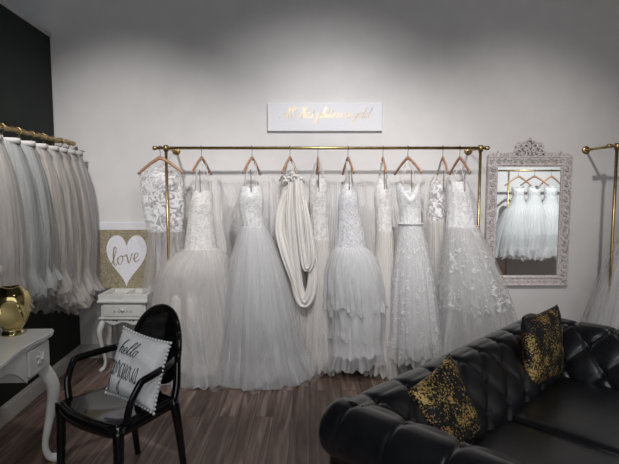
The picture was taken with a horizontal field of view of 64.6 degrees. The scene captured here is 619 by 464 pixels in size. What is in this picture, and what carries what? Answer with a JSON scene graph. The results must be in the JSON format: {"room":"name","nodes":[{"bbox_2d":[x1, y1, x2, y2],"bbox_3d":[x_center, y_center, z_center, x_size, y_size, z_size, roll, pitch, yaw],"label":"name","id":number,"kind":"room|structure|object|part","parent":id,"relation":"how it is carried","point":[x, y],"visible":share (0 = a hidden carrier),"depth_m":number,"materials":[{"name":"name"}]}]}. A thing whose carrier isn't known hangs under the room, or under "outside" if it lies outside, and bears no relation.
{"room":"clothing store","nodes":[
{"label":"clothing store","id":0,"kind":"room"},
{"bbox_2d":[0,4,80,406],"bbox_3d":[-2.105,-0.055,1.858,0.300,2.900,5.200,0,5,-4],"label":"wall","id":1,"kind":"structure","parent":0,"point":[26,101],"depth_m":3.92,"materials":[{"name":"black paint"}]},
{"bbox_2d":[0,0,50,36],"bbox_3d":[-2.185,-1.517,1.730,0.160,0.035,5.200,0,5,-4],"label":"trim","id":2,"kind":"structure","parent":1,"relation":"attached to","point":[2,2],"depth_m":3.87,"materials":[{"name":"paint"}]},
{"bbox_2d":[0,124,75,145],"bbox_3d":[-2.119,-0.701,3.383,0.236,0.060,1.932,0,5,-4],"label":"wall rail","id":3,"kind":"object","parent":1,"relation":"attached to","point":[51,139],"visible":0.91,"depth_m":3.66,"materials":[{"name":"gold metal"}]},
{"bbox_2d":[0,123,22,144],"bbox_3d":[-2.009,-0.642,3.200,0.260,0.142,0.016,0,5,-3],"label":"hanger","id":4,"kind":"object","parent":3,"relation":"hanging from","point":[0,123],"visible":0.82,"depth_m":3.20,"materials":[{"name":"metal"}]},
{"bbox_2d":[0,137,53,298],"bbox_3d":[-1.996,-0.060,3.252,0.480,1.110,0.522,-2,5,-22],"label":"skirt","id":5,"kind":"object","parent":4,"relation":"hanging from","point":[33,219],"visible":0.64,"depth_m":3.23,"materials":[{"name":"grey fabric"}]},
{"bbox_2d":[0,344,81,428],"bbox_3d":[-1.948,1.324,1.984,0.016,0.130,5.200,0,5,-4],"label":"baseboard","id":6,"kind":"structure","parent":1,"relation":"attached to","point":[11,408],"depth_m":3.57,"materials":[{"name":"paint"}]},
{"bbox_2d":[0,358,429,463],"bbox_3d":[-0.100,1.516,1.065,9.800,0.100,7.350,0,5,0],"label":"floor","id":7,"kind":"structure","parent":0,"point":[279,424],"depth_m":3.22,"materials":[{"name":"brown wood"}]},
{"bbox_2d":[0,329,59,461],"bbox_3d":[-1.642,0.989,2.173,0.525,0.783,1.323,0,5,-2],"label":"vanity desk","id":8,"kind":"object","parent":7,"relation":"on","point":[24,356],"visible":0.96,"depth_m":2.60,"materials":[{"name":"white paint"}]},
{"bbox_2d":[0,265,3,331],"bbox_3d":[-1.742,0.356,2.732,0.100,0.385,0.100,0,5,0],"label":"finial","id":9,"kind":"object","parent":8,"relation":"on","point":[1,267],"visible":0.44,"depth_m":2.72,"materials":[{"name":"gold metal"}]},
{"bbox_2d":[0,285,32,336],"bbox_3d":[-1.619,0.422,2.654,0.192,0.268,0.186,0,5,0],"label":"vase","id":10,"kind":"object","parent":8,"relation":"on","point":[16,305],"visible":1,"depth_m":2.61,"materials":[{"name":"gold metal"}]},
{"bbox_3d":[-1.454,0.676,2.626,0.018,0.135,0.210,0,5,-2],"label":"drawer","id":11,"kind":"part","parent":8,"relation":"part of","materials":[{"name":"white paint"}]},
{"bbox_3d":[-1.437,0.676,2.627,0.023,0.082,0.077,0,5,-2],"label":"carved knob","id":12,"kind":"part","parent":8,"relation":"part of","materials":[{"name":"white paint"}]},
{"bbox_3d":[-1.486,1.025,2.792,0.124,0.608,0.078,-3,6,-36],"label":"leg","id":13,"kind":"part","parent":8,"relation":"part of","materials":[{"name":"white paint"}]},
{"bbox_2d":[55,304,186,463],"bbox_3d":[-0.965,0.881,2.588,0.589,0.917,0.551,3,6,34],"label":"armchair","id":14,"kind":"object","parent":7,"relation":"on","point":[96,412],"visible":0.66,"depth_m":2.55,"materials":[{"name":"black plastic"}]},
{"bbox_3d":[-1.294,1.113,2.557,0.050,0.456,0.058,3,6,34],"label":"leg","id":15,"kind":"part","parent":14,"relation":"part of","materials":[{"name":"black plastic"}]},
{"bbox_3d":[-1.163,0.752,2.706,0.081,0.247,0.378,5,7,44],"label":"armrest","id":16,"kind":"part","parent":14,"relation":"part of","materials":[{"name":"black plastic"}]},
{"bbox_3d":[-0.995,0.894,2.544,0.490,0.038,0.418,3,6,34],"label":"seat","id":17,"kind":"part","parent":14,"relation":"part of","materials":[{"name":"black plastic"}]},
{"bbox_3d":[-0.996,0.908,2.546,0.516,0.056,0.443,3,6,34],"label":"seat rail","id":18,"kind":"part","parent":14,"relation":"part of","materials":[{"name":"black plastic"}]},
{"bbox_3d":[-0.888,1.136,2.284,0.050,0.456,0.058,3,6,34],"label":"leg","id":19,"kind":"part","parent":14,"relation":"part of","materials":[{"name":"black plastic"}]},
{"bbox_3d":[-1.032,1.087,2.855,0.048,0.460,0.098,3,6,34],"label":"leg","id":20,"kind":"part","parent":14,"relation":"part of","materials":[{"name":"black plastic"}]},
{"bbox_2d":[104,326,171,414],"bbox_3d":[-0.878,0.695,2.503,0.383,0.357,0.199,3,5,29],"label":"throw cushion","id":21,"kind":"object","parent":14,"relation":"on","point":[136,356],"visible":0.95,"depth_m":2.45,"materials":[{"name":"white fabric"}]},
{"bbox_3d":[-0.771,0.774,2.442,0.081,0.247,0.378,2,5,24],"label":"armrest","id":22,"kind":"part","parent":14,"relation":"part of","materials":[{"name":"black plastic"}]},
{"bbox_3d":[-0.838,0.630,2.755,0.374,0.412,0.081,3,6,34],"label":"backrest","id":23,"kind":"part","parent":14,"relation":"part of","materials":[{"name":"black plastic"}]},
{"bbox_3d":[-0.838,0.630,2.755,0.404,0.444,0.098,3,6,34],"label":"frame","id":24,"kind":"part","parent":14,"relation":"part of","materials":[{"name":"black plastic"}]},
{"bbox_3d":[-0.713,0.785,2.620,0.046,0.220,0.088,1,5,8],"label":"post","id":25,"kind":"part","parent":14,"relation":"part of","materials":[{"name":"black plastic"}]},
{"bbox_3d":[-0.708,1.105,2.638,0.048,0.460,0.098,3,6,34],"label":"leg","id":26,"kind":"part","parent":14,"relation":"part of","materials":[{"name":"black plastic"}]},
{"bbox_2d":[96,297,152,371],"bbox_3d":[-1.589,0.881,4.348,0.465,0.630,0.369,0,5,0],"label":"side table","id":27,"kind":"object","parent":7,"relation":"on","point":[113,312],"visible":0.58,"depth_m":4.17,"materials":[{"name":"white paint"}]},
{"bbox_3d":[-1.780,0.967,4.212,0.054,0.480,0.092,5,7,45],"label":"leg","id":28,"kind":"part","parent":27,"relation":"part of","materials":[{"name":"white paint"}]},
{"bbox_3d":[-1.780,0.943,4.497,0.054,0.480,0.092,-5,7,-45],"label":"leg","id":29,"kind":"part","parent":27,"relation":"part of","materials":[{"name":"white paint"}]},
{"bbox_3d":[-1.589,0.724,4.334,0.418,0.015,0.333,0,5,0],"label":"moulding","id":30,"kind":"part","parent":27,"relation":"part of","materials":[{"name":"white paint"}]},
{"bbox_3d":[-1.589,0.665,4.162,0.157,0.042,0.024,0,5,0],"label":"carved knob","id":31,"kind":"part","parent":27,"relation":"part of","materials":[{"name":"white paint"}]},
{"bbox_3d":[-1.589,0.669,4.175,0.336,0.100,0.010,0,5,0],"label":"drawer","id":32,"kind":"part","parent":27,"relation":"part of","materials":[{"name":"white paint"}]},
{"bbox_2d":[98,288,155,299],"bbox_3d":[-1.589,0.544,4.325,0.422,0.045,0.320,0,5,0],"label":"display tray","id":33,"kind":"object","parent":27,"relation":"on","point":[113,293],"visible":0.84,"depth_m":4.19,"materials":[{"name":"white paint"}]},
{"bbox_2d":[98,230,155,287],"bbox_3d":[-1.661,0.244,4.460,0.515,0.529,0.072,0,5,0],"label":"love sign","id":34,"kind":"object","parent":33,"relation":"on","point":[126,258],"visible":1,"depth_m":4.45,"materials":[{"name":"gold metal"}]},
{"bbox_2d":[152,145,489,260],"bbox_3d":[0.096,0.219,4.311,2.811,1.945,0.365,0,5,0],"label":"rack","id":35,"kind":"object","parent":7,"relation":"on","point":[175,150],"visible":0.73,"depth_m":4.09,"materials":[{"name":"gold metal"}]},
{"bbox_2d":[137,145,183,174],"bbox_3d":[-1.250,-0.602,4.104,0.424,0.243,0.019,1,5,10],"label":"clothes hanger","id":36,"kind":"object","parent":35,"relation":"hanging from","point":[156,159],"visible":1,"depth_m":4.10,"materials":[{"name":"brown wood"}]},
{"bbox_3d":[-1.353,-0.560,4.126,0.214,0.156,0.018,1,5,10],"label":"arm","id":37,"kind":"part","parent":36,"relation":"part of","materials":[{"name":"brown wood"}]},
{"bbox_2d":[140,166,183,232],"bbox_3d":[-1.266,0.311,4.261,0.546,1.757,0.283,0,5,-3],"label":"gown","id":38,"kind":"object","parent":36,"relation":"hanging from","point":[158,209],"visible":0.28,"depth_m":4.17,"materials":[{"name":"fabric"}]},
{"bbox_3d":[-1.147,-0.557,4.090,0.214,0.156,0.018,1,5,10],"label":"arm","id":39,"kind":"part","parent":36,"relation":"part of","materials":[{"name":"brown wood"}]},
{"bbox_3d":[-1.200,0.249,4.175,0.025,1.908,0.025,0,5,0],"label":"post","id":40,"kind":"part","parent":35,"relation":"part of","materials":[{"name":"gold metal"}]},
{"bbox_2d":[191,145,211,174],"bbox_3d":[-0.903,-0.602,4.104,0.018,0.243,0.424,1,5,10],"label":"clothes hanger","id":41,"kind":"object","parent":35,"relation":"hanging from","point":[201,157],"visible":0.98,"depth_m":4.08,"materials":[{"name":"brown wood"}]},
{"bbox_2d":[151,161,229,389],"bbox_3d":[-0.903,0.308,4.098,0.991,1.790,0.840,2,5,22],"label":"gown","id":42,"kind":"object","parent":41,"relation":"hanging from","point":[194,281],"visible":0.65,"depth_m":3.91,"materials":[{"name":"beige fabric"}]},
{"bbox_2d":[203,178,226,252],"bbox_3d":[-0.803,-0.137,4.163,0.190,0.641,0.036,0,5,0],"label":"drape","id":43,"kind":"object","parent":42,"relation":"hanging from","point":[215,206],"depth_m":4.16,"materials":[{"name":"white fabric"}]},
{"bbox_3d":[-0.921,-0.550,4.005,0.018,0.156,0.214,1,5,10],"label":"arm","id":44,"kind":"part","parent":41,"relation":"part of","materials":[{"name":"brown wood"}]},
{"bbox_3d":[-0.884,-0.567,4.210,0.018,0.156,0.214,1,5,10],"label":"arm","id":45,"kind":"part","parent":41,"relation":"part of","materials":[{"name":"brown wood"}]},
{"bbox_2d":[242,146,260,174],"bbox_3d":[-0.481,-0.602,4.104,0.018,0.243,0.424,1,5,14],"label":"clothes hanger","id":46,"kind":"object","parent":35,"relation":"hanging from","point":[251,158],"visible":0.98,"depth_m":4.07,"materials":[{"name":"brown wood"}]},
{"bbox_3d":[-0.506,-0.550,4.006,0.018,0.156,0.214,1,5,14],"label":"arm","id":47,"kind":"part","parent":46,"relation":"part of","materials":[{"name":"brown wood"}]},
{"bbox_3d":[-0.456,-0.567,4.209,0.018,0.156,0.214,1,5,14],"label":"arm","id":48,"kind":"part","parent":46,"relation":"part of","materials":[{"name":"brown wood"}]},
{"bbox_2d":[208,161,317,390],"bbox_3d":[-0.385,0.313,4.045,1.035,1.790,0.785,-1,5,-9],"label":"gown","id":49,"kind":"object","parent":46,"relation":"hanging from","point":[262,343],"visible":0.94,"depth_m":3.91,"materials":[{"name":"fabric"}]},
{"bbox_2d":[263,180,283,270],"bbox_3d":[-0.288,0.080,4.181,0.245,1.041,0.036,0,5,0],"label":"drape","id":50,"kind":"object","parent":49,"relation":"hanging from","point":[270,213],"depth_m":4.16,"materials":[{"name":"white fabric"}]},
{"bbox_2d":[281,146,297,174],"bbox_3d":[-0.163,-0.602,4.104,0.018,0.243,0.424,1,5,16],"label":"clothes hanger","id":51,"kind":"object","parent":35,"relation":"hanging from","point":[289,157],"visible":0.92,"depth_m":4.04,"materials":[{"name":"brown wood"}]},
{"bbox_3d":[-0.192,-0.550,4.008,0.018,0.156,0.214,1,5,16],"label":"arm","id":52,"kind":"part","parent":51,"relation":"part of","materials":[{"name":"brown wood"}]},
{"bbox_2d":[268,161,317,363],"bbox_3d":[-0.116,0.305,4.128,0.356,1.790,0.411,-2,5,-26],"label":"gown","id":53,"kind":"object","parent":51,"relation":"hanging from","point":[293,231],"visible":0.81,"depth_m":4.02,"materials":[{"name":"beige fabric"}]},
{"bbox_2d":[268,176,282,259],"bbox_3d":[-0.275,-0.102,4.166,0.151,0.744,0.036,0,5,0],"label":"drape","id":54,"kind":"object","parent":53,"relation":"hanging from","point":[277,186],"depth_m":4.14,"materials":[{"name":"white fabric"}]},
{"bbox_2d":[282,190,286,234],"bbox_3d":[-0.139,0.075,4.057,0.191,0.847,0.060,0,5,3],"label":"drape","id":55,"kind":"object","parent":53,"relation":"hanging from","point":[284,192],"depth_m":4.02,"materials":[{"name":"white fabric"}]},
{"bbox_2d":[275,185,298,296],"bbox_3d":[-0.173,0.077,4.042,0.222,0.930,0.071,0,5,0],"label":"drape","id":56,"kind":"object","parent":53,"relation":"hanging from","point":[286,233],"depth_m":4.02,"materials":[{"name":"white fabric"}]},
{"bbox_2d":[286,180,317,307],"bbox_3d":[-0.060,0.107,4.025,0.261,1.055,0.072,0,5,0],"label":"drape","id":57,"kind":"object","parent":53,"relation":"hanging from","point":[297,211],"depth_m":4.00,"materials":[{"name":"white fabric"}]},
{"bbox_2d":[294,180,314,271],"bbox_3d":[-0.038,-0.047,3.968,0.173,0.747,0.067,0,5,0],"label":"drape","id":58,"kind":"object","parent":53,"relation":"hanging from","point":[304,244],"depth_m":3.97,"materials":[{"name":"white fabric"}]},
{"bbox_2d":[316,156,319,174],"bbox_3d":[0.071,-0.602,4.104,0.018,0.243,0.424,0,5,-1],"label":"clothes hanger","id":59,"kind":"object","parent":35,"relation":"hanging from","point":[318,162],"visible":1,"depth_m":4.03,"materials":[{"name":"brown wood"}]},
{"bbox_2d":[304,161,342,376],"bbox_3d":[0.088,0.301,4.188,0.420,1.790,0.443,4,6,40],"label":"gown","id":60,"kind":"object","parent":59,"relation":"hanging from","point":[317,340],"visible":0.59,"depth_m":4.10,"materials":[{"name":"beige fabric"}]},
{"bbox_3d":[0.096,-0.702,4.096,2.775,0.025,0.025,0,5,0],"label":"rail","id":61,"kind":"part","parent":35,"relation":"part of","materials":[{"name":"gold metal"}]},
{"bbox_2d":[342,146,354,174],"bbox_3d":[0.322,-0.602,4.104,0.018,0.243,0.424,-1,5,-9],"label":"clothes hanger","id":62,"kind":"object","parent":35,"relation":"hanging from","point":[347,158],"visible":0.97,"depth_m":4.06,"materials":[{"name":"brown wood"}]},
{"bbox_3d":[0.306,-0.567,4.211,0.018,0.156,0.214,-1,5,-9],"label":"arm","id":63,"kind":"part","parent":62,"relation":"part of","materials":[{"name":"brown wood"}]},
{"bbox_3d":[0.338,-0.550,4.005,0.018,0.156,0.214,-1,5,-9],"label":"arm","id":64,"kind":"part","parent":62,"relation":"part of","materials":[{"name":"brown wood"}]},
{"bbox_2d":[323,161,391,373],"bbox_3d":[0.412,0.292,4.123,0.658,1.760,0.540,0,5,0],"label":"gown","id":65,"kind":"object","parent":62,"relation":"hanging from","point":[354,284],"visible":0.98,"depth_m":3.98,"materials":[{"name":"white fabric"}]},
{"bbox_2d":[328,182,339,250],"bbox_3d":[0.185,0.220,4.213,0.147,1.294,0.036,0,5,0],"label":"drape","id":66,"kind":"object","parent":65,"relation":"hanging from","point":[336,187],"depth_m":4.18,"materials":[{"name":"white fabric"}]},
{"bbox_2d":[379,156,386,174],"bbox_3d":[0.614,-0.602,4.104,0.018,0.243,0.424,0,5,1],"label":"clothes hanger","id":67,"kind":"object","parent":35,"relation":"hanging from","point":[382,159],"visible":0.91,"depth_m":4.00,"materials":[{"name":"brown wood"}]},
{"bbox_2d":[356,161,411,379],"bbox_3d":[0.640,0.303,4.162,0.479,1.790,0.486,-3,6,-32],"label":"gown","id":68,"kind":"object","parent":67,"relation":"hanging from","point":[384,245],"visible":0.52,"depth_m":4.09,"materials":[{"name":"beige fabric"}]},
{"bbox_3d":[0.612,-0.550,4.004,0.018,0.156,0.214,0,5,1],"label":"arm","id":69,"kind":"part","parent":67,"relation":"part of","materials":[{"name":"brown wood"}]},
{"bbox_2d":[394,146,422,174],"bbox_3d":[0.823,-0.602,4.104,0.019,0.243,0.424,-2,5,-21],"label":"clothes hanger","id":70,"kind":"object","parent":35,"relation":"hanging from","point":[407,157],"visible":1,"depth_m":4.08,"materials":[{"name":"brown wood"}]},
{"bbox_3d":[0.785,-0.567,4.205,0.018,0.156,0.214,-2,5,-21],"label":"arm","id":71,"kind":"part","parent":70,"relation":"part of","materials":[{"name":"brown wood"}]},
{"bbox_2d":[387,161,442,368],"bbox_3d":[0.900,0.262,4.092,0.529,1.694,0.520,0,5,0],"label":"gown","id":72,"kind":"object","parent":70,"relation":"hanging from","point":[414,320],"visible":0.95,"depth_m":3.99,"materials":[{"name":"fabric"}]},
{"bbox_2d":[390,186,399,228],"bbox_3d":[0.730,-0.214,4.157,0.126,0.385,0.036,0,5,0],"label":"drape","id":73,"kind":"object","parent":72,"relation":"hanging from","point":[393,189],"depth_m":4.16,"materials":[{"name":"white fabric"}]},
{"bbox_3d":[0.861,-0.550,4.011,0.018,0.156,0.214,-2,5,-21],"label":"arm","id":74,"kind":"part","parent":70,"relation":"part of","materials":[{"name":"brown wood"}]},
{"bbox_2d":[437,146,448,174],"bbox_3d":[1.116,-0.602,4.104,0.018,0.243,0.424,0,5,3],"label":"clothes hanger","id":75,"kind":"object","parent":35,"relation":"hanging from","point":[442,157],"visible":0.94,"depth_m":4.04,"materials":[{"name":"brown wood"}]},
{"bbox_2d":[422,161,448,362],"bbox_3d":[1.125,0.292,4.243,0.318,1.780,0.320,0,5,0],"label":"gown","id":76,"kind":"object","parent":75,"relation":"hanging from","point":[430,224],"visible":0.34,"depth_m":4.17,"materials":[{"name":"fabric"}]},
{"bbox_2d":[422,176,448,270],"bbox_3d":[1.092,0.064,4.240,0.248,1.090,0.036,0,5,0],"label":"wedding dress","id":77,"kind":"object","parent":76,"relation":"hanging from","point":[428,184],"depth_m":4.22,"materials":[{"name":"white fabric"}]},
{"bbox_3d":[1.110,-0.550,4.004,0.018,0.156,0.214,0,5,3],"label":"arm","id":78,"kind":"part","parent":75,"relation":"part of","materials":[{"name":"brown wood"}]},
{"bbox_2d":[449,146,470,174],"bbox_3d":[1.258,-0.602,4.104,0.019,0.243,0.424,-1,5,-7],"label":"clothes hanger","id":79,"kind":"object","parent":35,"relation":"hanging from","point":[460,158],"visible":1,"depth_m":4.08,"materials":[{"name":"brown wood"}]},
{"bbox_3d":[1.246,-0.567,4.211,0.018,0.156,0.214,-1,5,-6],"label":"arm","id":80,"kind":"part","parent":79,"relation":"part of","materials":[{"name":"brown wood"}]},
{"bbox_3d":[1.270,-0.550,4.004,0.018,0.156,0.214,-1,5,-7],"label":"arm","id":81,"kind":"part","parent":79,"relation":"part of","materials":[{"name":"brown wood"}]},
{"bbox_2d":[431,161,513,359],"bbox_3d":[1.422,0.311,4.074,0.938,1.789,0.678,0,5,0],"label":"gown","id":82,"kind":"object","parent":79,"relation":"hanging from","point":[474,304],"visible":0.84,"depth_m":3.95,"materials":[{"name":"fabric"}]},
{"bbox_3d":[1.429,0.249,4.175,0.025,1.908,0.025,0,5,0],"label":"post","id":83,"kind":"part","parent":35,"relation":"part of","materials":[{"name":"gold metal"}]},
{"bbox_2d":[319,313,618,463],"bbox_3d":[1.104,0.990,2.303,2.119,0.743,0.994,-5,7,-45],"label":"tufted sofa","id":84,"kind":"object","parent":7,"relation":"on","point":[570,417],"visible":0.8,"depth_m":2.23,"materials":[{"name":"black leather"}]},
{"bbox_3d":[0.481,0.992,1.682,0.362,0.643,0.960,-5,7,-45],"label":"armrest","id":85,"kind":"part","parent":84,"relation":"part of","materials":[{"name":"black leather"}]},
{"bbox_2d":[407,354,483,443],"bbox_3d":[0.579,0.759,2.071,0.319,0.406,0.202,-4,6,-41],"label":"throw cushion","id":86,"kind":"object","parent":84,"relation":"on","point":[443,398],"visible":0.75,"depth_m":2.03,"materials":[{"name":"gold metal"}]},
{"bbox_3d":[0.880,0.921,2.522,1.890,0.643,0.362,-5,7,-45],"label":"backrest","id":87,"kind":"part","parent":84,"relation":"part of","materials":[{"name":"black leather"}]},
{"bbox_2d":[520,304,563,383],"bbox_3d":[1.326,0.650,2.789,0.451,0.411,0.140,-4,6,-42],"label":"throw cushion","id":88,"kind":"object","parent":84,"relation":"on","point":[542,350],"visible":0.94,"depth_m":2.69,"materials":[{"name":"gold fabric"}]},
{"bbox_2d":[472,420,618,463],"bbox_3d":[0.913,1.004,1.926,0.757,0.157,0.730,-5,7,-45],"label":"seat cushion","id":89,"kind":"object","parent":84,"relation":"on","point":[525,443],"depth_m":2.10,"materials":[{"name":"black leather"}]},
{"bbox_2d":[513,376,618,455],"bbox_3d":[1.467,0.958,2.477,0.730,0.157,0.797,5,7,45],"label":"seat cushion","id":90,"kind":"object","parent":84,"relation":"on","point":[584,410],"depth_m":2.44,"materials":[{"name":"black leather"}]},
{"bbox_3d":[1.723,0.888,2.920,0.362,0.643,0.960,-5,7,-45],"label":"armrest","id":91,"kind":"part","parent":84,"relation":"part of","materials":[{"name":"black leather"}]},
{"bbox_2d":[582,143,618,299],"bbox_3d":[3.099,0.219,4.266,1.336,1.953,0.455,0,5,0],"label":"rack","id":92,"kind":"object","parent":7,"relation":"on","point":[585,150],"visible":0.67,"depth_m":4.05,"materials":[{"name":"gold metal"}]},
{"bbox_3d":[2.490,-0.720,4.210,0.023,0.022,0.410,0,5,0],"label":"wall arm","id":93,"kind":"part","parent":92,"relation":"part of","materials":[{"name":"gold metal"}]},
{"bbox_3d":[2.514,0.252,4.085,0.025,1.917,0.025,0,5,0],"label":"post","id":94,"kind":"part","parent":92,"relation":"part of","materials":[{"name":"gold metal"}]},
{"bbox_3d":[2.905,-0.602,4.104,0.018,0.243,0.424,3,6,30],"label":"clothes hanger","id":95,"kind":"object","parent":92,"relation":"hanging from","visible":0},
{"bbox_2d":[586,242,618,328],"bbox_3d":[2.866,0.309,4.082,1.240,1.791,0.804,-1,5,-14],"label":"gown","id":96,"kind":"object","parent":95,"relation":"hanging from","point":[603,311],"visible":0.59,"depth_m":4.11,"materials":[{"name":"fabric"}]},
{"bbox_2d":[4,0,618,343],"bbox_3d":[-0.100,-1.026,4.465,9.800,4.400,0.150,0,5,0],"label":"wall","id":97,"kind":"structure","parent":0,"point":[130,77],"depth_m":4.37,"materials":[{"name":"paint"}]},
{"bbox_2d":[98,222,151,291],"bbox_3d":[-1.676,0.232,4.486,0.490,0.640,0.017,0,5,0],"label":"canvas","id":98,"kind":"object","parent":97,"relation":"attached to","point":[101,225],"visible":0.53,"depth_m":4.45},
{"bbox_2d":[81,344,419,357],"bbox_3d":[1.285,1.109,4.560,6.830,0.130,0.016,0,5,0],"label":"baseboard","id":99,"kind":"structure","parent":97,"relation":"attached to","point":[85,347],"depth_m":4.55,"materials":[{"name":"paint"}]},
{"bbox_2d":[267,103,381,130],"bbox_3d":[0.137,-1.024,4.371,1.019,0.245,0.037,0,5,0],"label":"wall sign","id":100,"kind":"object","parent":97,"relation":"attached to","point":[281,116],"visible":1,"depth_m":4.35,"materials":[{"name":"white fabric"}]},
{"bbox_2d":[484,137,572,285],"bbox_3d":[1.981,-0.180,4.439,0.764,1.352,0.044,0,5,0],"label":"wall mirror","id":101,"kind":"object","parent":97,"relation":"attached to","point":[528,199],"visible":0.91,"depth_m":4.44,"materials":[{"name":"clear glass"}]},
{"bbox_3d":[1.981,-0.095,4.459,0.584,0.999,0.010,0,5,0],"label":"glass","id":102,"kind":"part","parent":101,"relation":"part of","materials":[{"name":"white mirror"}]},
{"bbox_3d":[-2.078,-0.727,4.224,0.260,0.141,0.016,-2,5,-18],"label":"hanger","id":103,"kind":"object","parent":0,"visible":0},
{"bbox_2d":[76,151,105,300],"bbox_3d":[-2.104,-0.029,4.227,0.568,1.334,0.450,0,5,0],"label":"skirt","id":104,"kind":"object","parent":103,"relation":"hanging from","point":[89,191],"visible":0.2,"depth_m":4.29,"materials":[{"name":"grey fabric"}]},
{"label":"hanger","id":105,"kind":"object","parent":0,"visible":0},
{"bbox_2d":[63,149,100,304],"bbox_3d":[-2.073,-0.054,4.141,0.537,1.271,0.551,-2,5,-23],"label":"skirt","id":106,"kind":"object","parent":105,"relation":"hanging from","point":[87,241],"visible":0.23,"depth_m":4.12,"materials":[{"name":"grey fabric"}]},
{"label":"hanger","id":107,"kind":"object","parent":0,"visible":0},
{"bbox_2d":[43,147,93,314],"bbox_3d":[-2.044,0.004,3.973,0.536,1.358,0.493,2,5,27],"label":"skirt","id":108,"kind":"object","parent":107,"relation":"hanging from","point":[65,158],"visible":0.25,"depth_m":3.96,"materials":[{"name":"grey fabric"}]},
{"label":"hanger","id":109,"kind":"object","parent":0,"visible":0},
{"bbox_2d":[31,145,87,313],"bbox_3d":[-2.041,-0.008,3.828,0.517,1.311,0.544,0,5,0],"label":"skirt","id":110,"kind":"object","parent":109,"relation":"hanging from","point":[70,226],"visible":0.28,"depth_m":3.80,"materials":[{"name":"grey fabric"}]},
{"label":"hanger","id":111,"kind":"object","parent":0,"visible":0},
{"bbox_2d":[26,143,76,300],"bbox_3d":[-2.055,-0.066,3.637,0.502,1.163,0.490,0,5,0],"label":"skirt","id":112,"kind":"object","parent":111,"relation":"hanging from","point":[51,174],"visible":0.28,"depth_m":3.63,"materials":[{"name":"grey fabric"}]},
{"label":"hanger","id":113,"kind":"object","parent":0,"visible":0},
{"bbox_2d":[21,140,65,294],"bbox_3d":[-2.039,-0.061,3.433,0.522,1.139,0.477,0,5,0],"label":"skirt","id":114,"kind":"object","parent":113,"relation":"hanging from","point":[53,276],"visible":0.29,"depth_m":3.44,"materials":[{"name":"grey fabric"}]},
{"label":"hanger","id":115,"kind":"object","parent":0,"visible":0},
{"bbox_2d":[0,135,33,307],"bbox_3d":[-2.009,-0.039,3.037,0.487,1.117,0.500,-3,5,-30],"label":"skirt","id":116,"kind":"object","parent":115,"relation":"hanging from","point":[12,225],"visible":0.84,"depth_m":3.00,"materials":[{"name":"white fabric"}]}
]}

